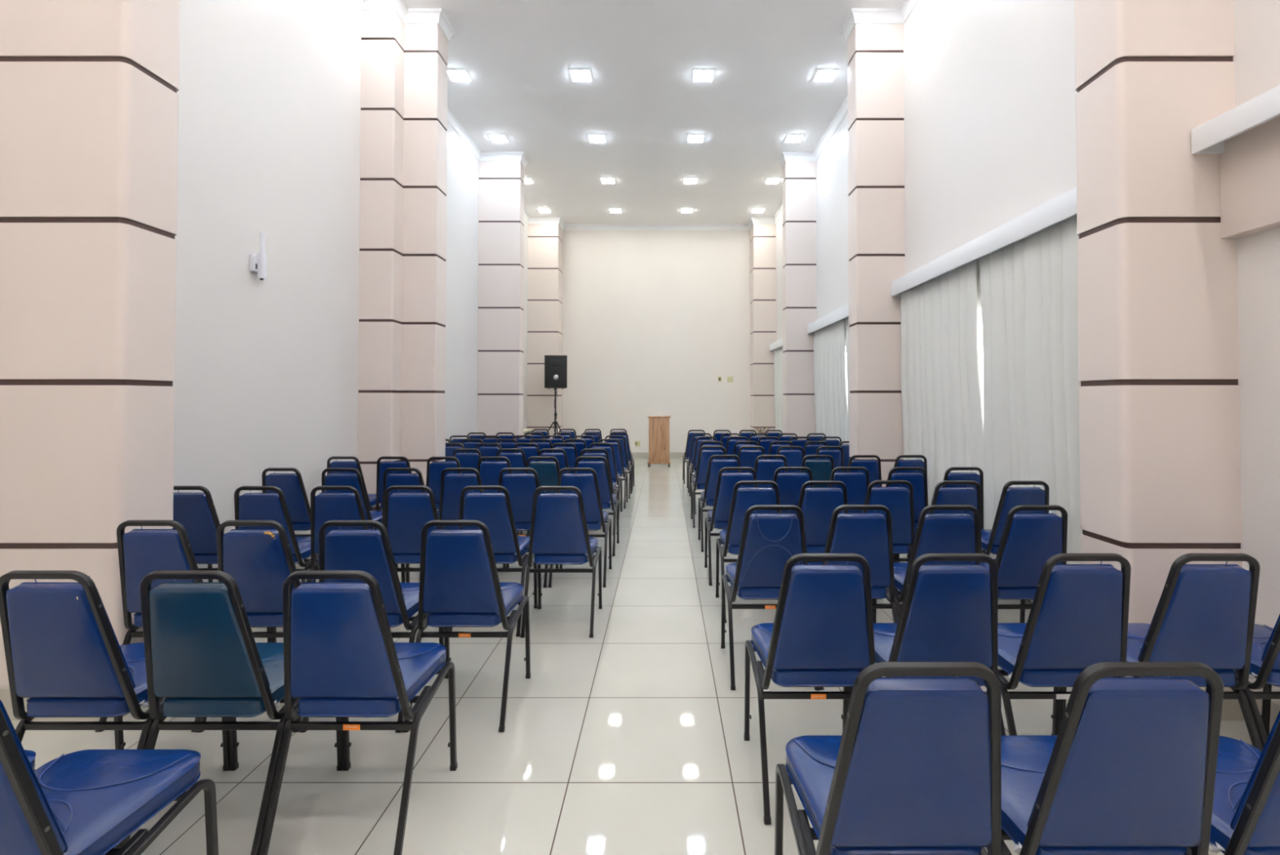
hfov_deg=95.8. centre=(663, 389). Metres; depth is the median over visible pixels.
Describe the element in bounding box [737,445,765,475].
chair
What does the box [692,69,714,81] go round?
recessed light
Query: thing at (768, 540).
chair
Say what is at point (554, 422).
speaker stand
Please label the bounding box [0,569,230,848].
chair
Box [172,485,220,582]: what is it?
chair
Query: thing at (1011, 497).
chair
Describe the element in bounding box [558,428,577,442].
chair
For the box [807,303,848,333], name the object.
valance
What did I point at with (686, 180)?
recessed light
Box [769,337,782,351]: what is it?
valance
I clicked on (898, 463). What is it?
chair
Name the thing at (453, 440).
chair
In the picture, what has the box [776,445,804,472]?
chair
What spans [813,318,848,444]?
curtain
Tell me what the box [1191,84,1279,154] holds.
valance
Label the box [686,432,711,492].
chair
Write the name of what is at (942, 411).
curtain
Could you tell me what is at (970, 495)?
chair
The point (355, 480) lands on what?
chair
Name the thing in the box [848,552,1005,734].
chair
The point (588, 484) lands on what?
chair
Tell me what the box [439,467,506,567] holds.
chair
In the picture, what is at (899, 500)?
chair
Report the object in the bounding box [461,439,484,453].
chair
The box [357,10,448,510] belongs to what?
pillar
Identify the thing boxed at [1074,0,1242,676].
pillar
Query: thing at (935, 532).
chair
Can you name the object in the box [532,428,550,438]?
chair
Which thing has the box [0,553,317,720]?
baseboard
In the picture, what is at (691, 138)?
recessed light
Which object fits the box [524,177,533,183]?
recessed light
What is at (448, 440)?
chair
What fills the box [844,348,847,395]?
window
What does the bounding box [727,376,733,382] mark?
light switch
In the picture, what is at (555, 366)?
loudspeaker
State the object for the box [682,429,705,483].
chair
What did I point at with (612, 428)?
chair
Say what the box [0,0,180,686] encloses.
pillar
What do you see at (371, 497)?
chair
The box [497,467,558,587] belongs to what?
chair
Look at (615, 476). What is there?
chair
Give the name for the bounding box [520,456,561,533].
chair
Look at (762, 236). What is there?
pillar
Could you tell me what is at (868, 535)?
chair
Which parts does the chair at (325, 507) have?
leg, backrest, frame, leg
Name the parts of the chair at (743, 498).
leg, leg, seat frame, seat, frame, backrest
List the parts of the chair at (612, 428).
frame, backrest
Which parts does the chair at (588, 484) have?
leg, backrest, frame, seat, seat frame, leg, leg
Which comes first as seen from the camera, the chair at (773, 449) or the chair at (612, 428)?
the chair at (773, 449)
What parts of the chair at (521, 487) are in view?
backrest, frame, seat, leg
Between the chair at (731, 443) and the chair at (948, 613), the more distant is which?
the chair at (731, 443)
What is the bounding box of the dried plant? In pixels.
[754,426,770,435]
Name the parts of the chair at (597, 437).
backrest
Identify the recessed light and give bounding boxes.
[447,69,471,81]
[487,133,508,142]
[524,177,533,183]
[537,208,551,213]
[568,69,592,81]
[587,133,606,142]
[600,177,615,183]
[608,208,622,213]
[680,208,693,213]
[683,177,697,183]
[687,133,704,142]
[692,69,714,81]
[751,208,764,213]
[764,177,781,183]
[784,133,804,142]
[813,69,839,81]
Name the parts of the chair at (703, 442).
frame, backrest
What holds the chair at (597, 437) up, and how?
on the floor
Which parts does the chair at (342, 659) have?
leg, backrest, leg, frame, seat frame, seat, leg, leg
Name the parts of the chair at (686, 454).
leg, leg, frame, backrest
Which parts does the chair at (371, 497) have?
backrest, seat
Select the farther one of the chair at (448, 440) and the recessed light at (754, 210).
the recessed light at (754, 210)
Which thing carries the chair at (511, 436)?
on the floor
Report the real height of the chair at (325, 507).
0.892 m
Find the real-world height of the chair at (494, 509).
0.892 m
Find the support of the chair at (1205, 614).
on the floor
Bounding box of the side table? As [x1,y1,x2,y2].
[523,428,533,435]
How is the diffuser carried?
attached to the recessed light at (593, 138)
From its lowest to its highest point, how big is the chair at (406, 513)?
0.892 m
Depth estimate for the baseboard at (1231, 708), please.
2.52 m
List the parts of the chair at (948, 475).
backrest, frame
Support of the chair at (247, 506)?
on the floor
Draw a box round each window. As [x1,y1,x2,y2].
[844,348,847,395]
[977,311,983,419]
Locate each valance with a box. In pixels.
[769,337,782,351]
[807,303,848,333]
[891,186,1076,296]
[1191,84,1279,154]
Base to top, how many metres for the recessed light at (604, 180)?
0.024 m
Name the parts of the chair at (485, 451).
frame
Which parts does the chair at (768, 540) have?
leg, leg, seat frame, seat, frame, backrest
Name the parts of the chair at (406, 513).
seat, leg, seat frame, backrest, frame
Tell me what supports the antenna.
attached to the wall at (266, 371)
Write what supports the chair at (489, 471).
on the floor
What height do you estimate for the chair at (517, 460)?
0.892 m
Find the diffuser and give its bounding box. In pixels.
[589,135,604,142]
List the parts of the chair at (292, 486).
frame, backrest, seat, seat frame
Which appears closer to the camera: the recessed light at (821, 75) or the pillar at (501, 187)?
the recessed light at (821, 75)
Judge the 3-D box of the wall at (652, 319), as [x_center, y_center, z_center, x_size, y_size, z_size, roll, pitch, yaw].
[-0.279,-1.133,13.710,6.037,5.500,0.200,0,-1,0]
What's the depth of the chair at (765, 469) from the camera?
5.29 m
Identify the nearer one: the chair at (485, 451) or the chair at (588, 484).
the chair at (588, 484)
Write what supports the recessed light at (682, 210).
in the ceiling
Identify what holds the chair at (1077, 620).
on the floor
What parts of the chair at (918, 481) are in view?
frame, backrest, seat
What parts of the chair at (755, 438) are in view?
backrest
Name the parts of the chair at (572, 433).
backrest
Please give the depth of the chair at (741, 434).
9.53 m
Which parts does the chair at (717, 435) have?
backrest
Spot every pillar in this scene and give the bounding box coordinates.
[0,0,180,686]
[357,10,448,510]
[477,160,524,438]
[526,223,562,438]
[750,223,776,435]
[782,160,816,439]
[847,23,905,486]
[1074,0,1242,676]
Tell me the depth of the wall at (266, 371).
4.62 m
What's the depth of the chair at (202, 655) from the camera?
1.78 m
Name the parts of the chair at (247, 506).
backrest, seat, seat frame, leg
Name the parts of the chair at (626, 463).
backrest, frame, leg, leg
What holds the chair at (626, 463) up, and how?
on the floor
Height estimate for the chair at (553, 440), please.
0.892 m
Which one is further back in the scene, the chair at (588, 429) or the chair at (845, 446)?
the chair at (588, 429)
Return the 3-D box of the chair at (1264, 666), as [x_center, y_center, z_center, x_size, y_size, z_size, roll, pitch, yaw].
[2.272,0.994,2.148,0.428,0.892,0.499,0,-1,0]
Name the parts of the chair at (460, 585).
leg, leg, backrest, frame, seat frame, seat, leg, leg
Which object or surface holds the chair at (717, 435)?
on the floor
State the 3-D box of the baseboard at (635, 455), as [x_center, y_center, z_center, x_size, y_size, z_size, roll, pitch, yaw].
[-0.182,1.545,13.565,4.403,0.144,0.015,0,-1,0]
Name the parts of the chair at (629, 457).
backrest, frame, leg, leg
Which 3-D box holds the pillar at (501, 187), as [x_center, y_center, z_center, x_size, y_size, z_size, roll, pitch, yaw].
[-2.761,-1.195,9.755,0.732,5.500,0.290,0,-1,0]
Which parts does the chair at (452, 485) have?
seat, backrest, frame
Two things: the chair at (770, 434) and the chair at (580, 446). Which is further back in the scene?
the chair at (770, 434)
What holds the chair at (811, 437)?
on the floor
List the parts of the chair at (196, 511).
backrest, frame, seat, seat frame, leg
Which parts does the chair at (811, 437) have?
backrest, frame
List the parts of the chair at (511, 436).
frame, backrest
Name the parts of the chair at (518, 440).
backrest, frame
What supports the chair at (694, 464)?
on the floor
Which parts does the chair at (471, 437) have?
backrest, frame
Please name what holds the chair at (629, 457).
on the floor
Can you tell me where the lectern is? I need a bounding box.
[647,415,671,466]
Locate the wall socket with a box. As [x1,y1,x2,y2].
[635,440,639,446]
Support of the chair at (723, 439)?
on the floor
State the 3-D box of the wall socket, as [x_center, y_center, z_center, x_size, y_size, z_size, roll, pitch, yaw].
[-0.620,1.269,13.565,0.125,0.125,0.014,0,-1,0]
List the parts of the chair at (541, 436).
frame, backrest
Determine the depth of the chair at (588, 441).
8.10 m
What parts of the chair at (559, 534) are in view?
leg, leg, backrest, frame, seat frame, seat, leg, leg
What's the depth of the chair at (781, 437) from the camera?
8.61 m
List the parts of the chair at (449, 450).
frame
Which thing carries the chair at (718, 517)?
on the floor
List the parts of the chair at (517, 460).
frame, backrest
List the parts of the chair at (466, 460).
frame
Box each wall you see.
[173,0,527,582]
[561,230,751,452]
[775,0,1279,703]
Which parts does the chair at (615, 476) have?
backrest, frame, seat, leg, leg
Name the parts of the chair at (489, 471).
backrest, frame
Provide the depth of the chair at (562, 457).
5.95 m
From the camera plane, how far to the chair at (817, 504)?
3.64 m
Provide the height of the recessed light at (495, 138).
0.024 m
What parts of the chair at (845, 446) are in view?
frame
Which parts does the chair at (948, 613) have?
leg, seat, frame, backrest, leg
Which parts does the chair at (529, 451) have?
frame, backrest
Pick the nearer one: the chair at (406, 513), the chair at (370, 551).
the chair at (370, 551)
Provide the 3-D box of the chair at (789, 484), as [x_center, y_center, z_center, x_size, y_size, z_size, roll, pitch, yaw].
[0.977,1.032,4.579,0.428,0.892,0.499,0,-1,0]
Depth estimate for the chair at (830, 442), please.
7.85 m
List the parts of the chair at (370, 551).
leg, backrest, frame, seat, seat frame, leg, leg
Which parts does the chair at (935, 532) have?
leg, seat frame, leg, seat, backrest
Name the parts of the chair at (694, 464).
leg, leg, frame, backrest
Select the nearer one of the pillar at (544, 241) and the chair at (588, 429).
the chair at (588, 429)
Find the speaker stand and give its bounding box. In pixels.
[547,389,561,435]
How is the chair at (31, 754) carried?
on the floor
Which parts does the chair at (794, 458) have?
frame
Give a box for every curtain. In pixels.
[773,346,783,433]
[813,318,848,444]
[844,315,849,444]
[900,259,985,549]
[979,214,1082,602]
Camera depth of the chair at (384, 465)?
5.16 m
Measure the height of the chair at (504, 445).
0.892 m
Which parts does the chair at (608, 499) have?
backrest, frame, seat, seat frame, leg, leg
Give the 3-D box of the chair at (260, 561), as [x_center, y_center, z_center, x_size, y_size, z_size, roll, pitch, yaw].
[-1.753,1.002,2.674,0.428,0.892,0.499,0,-1,0]
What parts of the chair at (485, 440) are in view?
frame, backrest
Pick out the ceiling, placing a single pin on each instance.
(766, 56)
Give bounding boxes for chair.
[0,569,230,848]
[0,699,218,854]
[24,749,35,770]
[94,520,271,731]
[116,569,342,854]
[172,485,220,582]
[195,520,302,732]
[234,485,318,582]
[257,569,457,854]
[262,467,312,582]
[298,520,444,732]
[308,485,405,582]
[313,467,398,582]
[327,456,381,510]
[374,456,412,527]
[382,467,444,528]
[383,484,441,582]
[402,520,530,732]
[426,456,462,510]
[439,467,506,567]
[444,442,465,461]
[445,439,452,446]
[448,435,471,446]
[448,485,537,636]
[452,448,482,473]
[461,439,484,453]
[467,431,486,442]
[476,442,502,461]
[477,456,529,533]
[480,435,500,446]
[494,438,518,452]
[495,431,515,442]
[496,448,530,533]
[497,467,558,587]
[512,435,533,446]
[513,442,539,463]
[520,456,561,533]
[520,485,602,637]
[524,431,543,442]
[528,438,551,456]
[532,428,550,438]
[537,448,569,475]
[542,435,564,448]
[548,467,612,586]
[551,442,578,473]
[552,431,573,442]
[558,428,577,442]
[563,439,587,462]
[573,435,595,453]
[573,456,619,555]
[579,448,618,535]
[581,431,600,446]
[584,428,602,442]
[588,442,622,519]
[597,438,627,508]
[604,435,631,498]
[608,431,634,490]
[609,428,632,464]
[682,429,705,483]
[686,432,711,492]
[688,436,717,502]
[690,445,726,527]
[692,440,724,514]
[697,454,741,551]
[704,466,757,585]
[712,429,731,444]
[715,480,781,622]
[720,432,740,449]
[720,504,819,689]
[725,436,748,459]
[732,440,758,460]
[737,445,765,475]
[738,429,756,440]
[743,553,875,824]
[748,432,768,445]
[752,454,787,487]
[757,436,779,459]
[764,429,782,439]
[767,440,793,459]
[772,466,813,514]
[774,662,1001,854]
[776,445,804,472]
[777,432,797,444]
[788,436,810,451]
[796,480,848,562]
[800,454,834,487]
[804,440,828,459]
[806,432,826,444]
[807,504,897,689]
[815,445,844,471]
[819,436,841,449]
[828,466,869,512]
[838,440,849,471]
[846,454,881,486]
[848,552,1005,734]
[862,480,915,589]
[872,504,979,622]
[885,466,928,562]
[893,454,928,503]
[895,480,982,591]
[928,466,985,553]
[979,504,1067,622]
[981,480,1048,622]
[986,661,1223,854]
[997,552,1130,734]
[1059,552,1262,751]
[1186,710,1279,854]
[1235,613,1279,747]
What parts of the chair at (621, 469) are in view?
backrest, frame, seat, leg, leg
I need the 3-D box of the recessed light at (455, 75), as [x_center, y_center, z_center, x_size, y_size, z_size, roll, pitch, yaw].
[-2.603,-3.974,7.313,0.260,0.024,0.260,0,-1,0]
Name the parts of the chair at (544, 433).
backrest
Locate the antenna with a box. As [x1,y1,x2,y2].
[249,232,266,279]
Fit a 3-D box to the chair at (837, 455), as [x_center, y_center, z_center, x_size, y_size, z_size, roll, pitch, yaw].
[1.804,1.062,6.497,0.428,0.892,0.499,0,-1,0]
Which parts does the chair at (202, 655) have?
leg, backrest, frame, seat frame, seat, leg, leg, leg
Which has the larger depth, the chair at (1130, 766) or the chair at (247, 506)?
the chair at (247, 506)
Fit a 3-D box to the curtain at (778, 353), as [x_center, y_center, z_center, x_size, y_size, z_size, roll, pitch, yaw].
[2.497,0.316,12.237,0.082,2.513,1.604,0,-1,0]
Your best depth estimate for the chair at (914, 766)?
1.16 m
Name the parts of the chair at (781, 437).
backrest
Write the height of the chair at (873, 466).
0.892 m
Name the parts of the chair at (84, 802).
backrest, frame, seat, leg, seat frame, leg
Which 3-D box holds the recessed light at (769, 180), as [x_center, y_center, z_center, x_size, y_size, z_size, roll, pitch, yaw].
[2.047,-3.918,10.843,0.260,0.024,0.260,0,-1,0]
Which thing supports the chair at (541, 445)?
on the floor
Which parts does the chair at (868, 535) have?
seat, frame, backrest, seat frame, leg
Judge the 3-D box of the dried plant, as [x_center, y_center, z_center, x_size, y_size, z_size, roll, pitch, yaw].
[2.075,1.190,12.246,0.291,0.808,0.309,0,-1,-25]
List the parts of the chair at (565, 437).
backrest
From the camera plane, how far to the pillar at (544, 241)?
13.09 m
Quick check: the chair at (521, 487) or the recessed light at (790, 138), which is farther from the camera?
the recessed light at (790, 138)
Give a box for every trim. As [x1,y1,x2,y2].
[353,0,918,230]
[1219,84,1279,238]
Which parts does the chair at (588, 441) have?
frame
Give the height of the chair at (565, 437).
0.892 m
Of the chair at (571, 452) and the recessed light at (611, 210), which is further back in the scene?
the recessed light at (611, 210)
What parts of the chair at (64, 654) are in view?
leg, backrest, frame, seat, seat frame, leg, leg, leg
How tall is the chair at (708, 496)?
0.892 m
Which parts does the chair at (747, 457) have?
frame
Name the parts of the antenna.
rod, rod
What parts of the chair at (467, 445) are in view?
backrest, frame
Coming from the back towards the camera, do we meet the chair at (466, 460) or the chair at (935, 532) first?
the chair at (466, 460)
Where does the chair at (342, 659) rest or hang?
on the floor
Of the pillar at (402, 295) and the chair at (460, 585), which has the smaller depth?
the chair at (460, 585)
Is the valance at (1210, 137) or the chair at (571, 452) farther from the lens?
the chair at (571, 452)
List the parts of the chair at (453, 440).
backrest, frame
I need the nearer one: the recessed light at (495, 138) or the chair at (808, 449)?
the chair at (808, 449)
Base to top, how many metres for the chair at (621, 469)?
0.892 m
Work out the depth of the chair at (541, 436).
8.82 m
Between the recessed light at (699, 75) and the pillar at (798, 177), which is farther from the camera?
the pillar at (798, 177)
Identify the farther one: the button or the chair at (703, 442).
the button
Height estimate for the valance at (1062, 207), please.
0.155 m
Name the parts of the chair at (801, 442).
frame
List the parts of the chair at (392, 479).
backrest, frame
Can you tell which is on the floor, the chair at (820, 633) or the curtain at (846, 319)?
the chair at (820, 633)
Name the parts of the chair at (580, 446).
frame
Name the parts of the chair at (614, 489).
backrest, frame, seat, leg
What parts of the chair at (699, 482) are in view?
leg, leg, seat frame, seat, frame, backrest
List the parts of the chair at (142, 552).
leg, seat frame, seat, frame, backrest, leg, leg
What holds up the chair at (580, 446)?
on the floor
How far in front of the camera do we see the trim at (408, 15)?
8.41 m
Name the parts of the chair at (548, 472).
backrest, frame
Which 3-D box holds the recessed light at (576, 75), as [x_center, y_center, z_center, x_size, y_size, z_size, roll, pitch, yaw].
[-1.053,-3.974,7.313,0.260,0.024,0.260,0,-1,0]
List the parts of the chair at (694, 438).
leg, leg, frame, backrest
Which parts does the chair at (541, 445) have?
frame, backrest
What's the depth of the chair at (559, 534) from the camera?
3.45 m
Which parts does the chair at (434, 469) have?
seat, backrest, frame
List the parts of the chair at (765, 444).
frame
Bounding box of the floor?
[11,457,1252,854]
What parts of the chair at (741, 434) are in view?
backrest, frame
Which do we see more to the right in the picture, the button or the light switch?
the light switch
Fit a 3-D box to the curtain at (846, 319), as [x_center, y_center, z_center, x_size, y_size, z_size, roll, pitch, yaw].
[2.498,0.236,7.155,0.080,2.513,1.558,0,-1,0]
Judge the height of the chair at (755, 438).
0.892 m
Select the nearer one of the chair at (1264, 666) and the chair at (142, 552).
the chair at (1264, 666)
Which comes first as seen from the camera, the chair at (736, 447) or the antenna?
the antenna
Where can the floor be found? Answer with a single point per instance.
(627, 738)
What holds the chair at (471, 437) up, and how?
on the floor
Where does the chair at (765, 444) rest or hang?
on the floor
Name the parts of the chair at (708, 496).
leg, leg, seat frame, seat, frame, backrest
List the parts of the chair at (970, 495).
leg, frame, backrest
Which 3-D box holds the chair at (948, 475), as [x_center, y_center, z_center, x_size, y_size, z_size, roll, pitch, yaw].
[2.262,1.032,4.576,0.428,0.892,0.499,0,-1,0]
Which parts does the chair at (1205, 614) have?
leg, seat, frame, backrest, seat frame, leg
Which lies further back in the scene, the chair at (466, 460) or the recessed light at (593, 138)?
the recessed light at (593, 138)
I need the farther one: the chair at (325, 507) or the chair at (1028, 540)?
the chair at (325, 507)
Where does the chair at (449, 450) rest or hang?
on the floor
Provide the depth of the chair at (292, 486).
4.32 m
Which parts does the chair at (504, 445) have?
frame, backrest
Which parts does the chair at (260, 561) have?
leg, frame, backrest, seat frame, leg, seat, leg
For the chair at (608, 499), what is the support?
on the floor
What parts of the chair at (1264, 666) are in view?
leg, seat frame, frame, seat, leg, backrest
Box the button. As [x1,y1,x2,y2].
[717,376,721,381]
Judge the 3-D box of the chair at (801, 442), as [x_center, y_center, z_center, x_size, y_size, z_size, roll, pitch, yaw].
[1.851,1.087,8.080,0.428,0.892,0.499,0,-1,0]
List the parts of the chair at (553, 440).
frame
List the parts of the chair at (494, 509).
backrest, frame, seat, seat frame, leg, leg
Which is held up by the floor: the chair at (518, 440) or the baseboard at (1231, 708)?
the chair at (518, 440)
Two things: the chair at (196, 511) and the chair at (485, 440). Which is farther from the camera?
the chair at (485, 440)
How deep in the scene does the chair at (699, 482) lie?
6.32 m
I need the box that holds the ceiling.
[402,0,905,224]
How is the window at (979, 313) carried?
in the wall at (989, 119)
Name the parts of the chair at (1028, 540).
seat, seat frame, leg, backrest, frame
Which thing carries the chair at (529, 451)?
on the floor
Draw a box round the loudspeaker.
[544,355,567,389]
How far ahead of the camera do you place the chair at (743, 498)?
3.65 m
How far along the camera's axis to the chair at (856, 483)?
4.37 m
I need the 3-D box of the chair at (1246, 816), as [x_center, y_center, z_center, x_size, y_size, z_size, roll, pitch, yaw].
[1.386,0.981,1.355,0.428,0.892,0.499,0,-1,0]
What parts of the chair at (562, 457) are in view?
backrest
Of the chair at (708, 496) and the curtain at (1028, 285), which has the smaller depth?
the curtain at (1028, 285)
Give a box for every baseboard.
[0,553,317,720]
[631,452,684,457]
[1026,599,1279,733]
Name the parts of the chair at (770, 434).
backrest, frame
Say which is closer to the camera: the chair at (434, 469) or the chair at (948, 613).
the chair at (948, 613)
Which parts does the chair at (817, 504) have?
seat frame, seat, backrest, frame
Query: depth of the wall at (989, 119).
4.26 m
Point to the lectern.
(659, 425)
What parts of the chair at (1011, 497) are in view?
seat, frame, backrest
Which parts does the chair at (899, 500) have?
frame, backrest, seat frame, seat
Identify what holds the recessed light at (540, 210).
in the ceiling
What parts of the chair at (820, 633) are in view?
leg, leg, seat frame, seat, frame, backrest, leg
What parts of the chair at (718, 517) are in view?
leg, leg, seat frame, seat, frame, backrest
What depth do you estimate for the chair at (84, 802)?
1.32 m
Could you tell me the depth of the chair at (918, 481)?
4.36 m
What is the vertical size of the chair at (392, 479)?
0.892 m
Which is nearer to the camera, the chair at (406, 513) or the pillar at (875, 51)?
the chair at (406, 513)
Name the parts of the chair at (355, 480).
backrest, frame, seat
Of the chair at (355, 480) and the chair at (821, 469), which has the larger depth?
the chair at (821, 469)
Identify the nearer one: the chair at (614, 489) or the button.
the chair at (614, 489)
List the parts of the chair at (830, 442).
frame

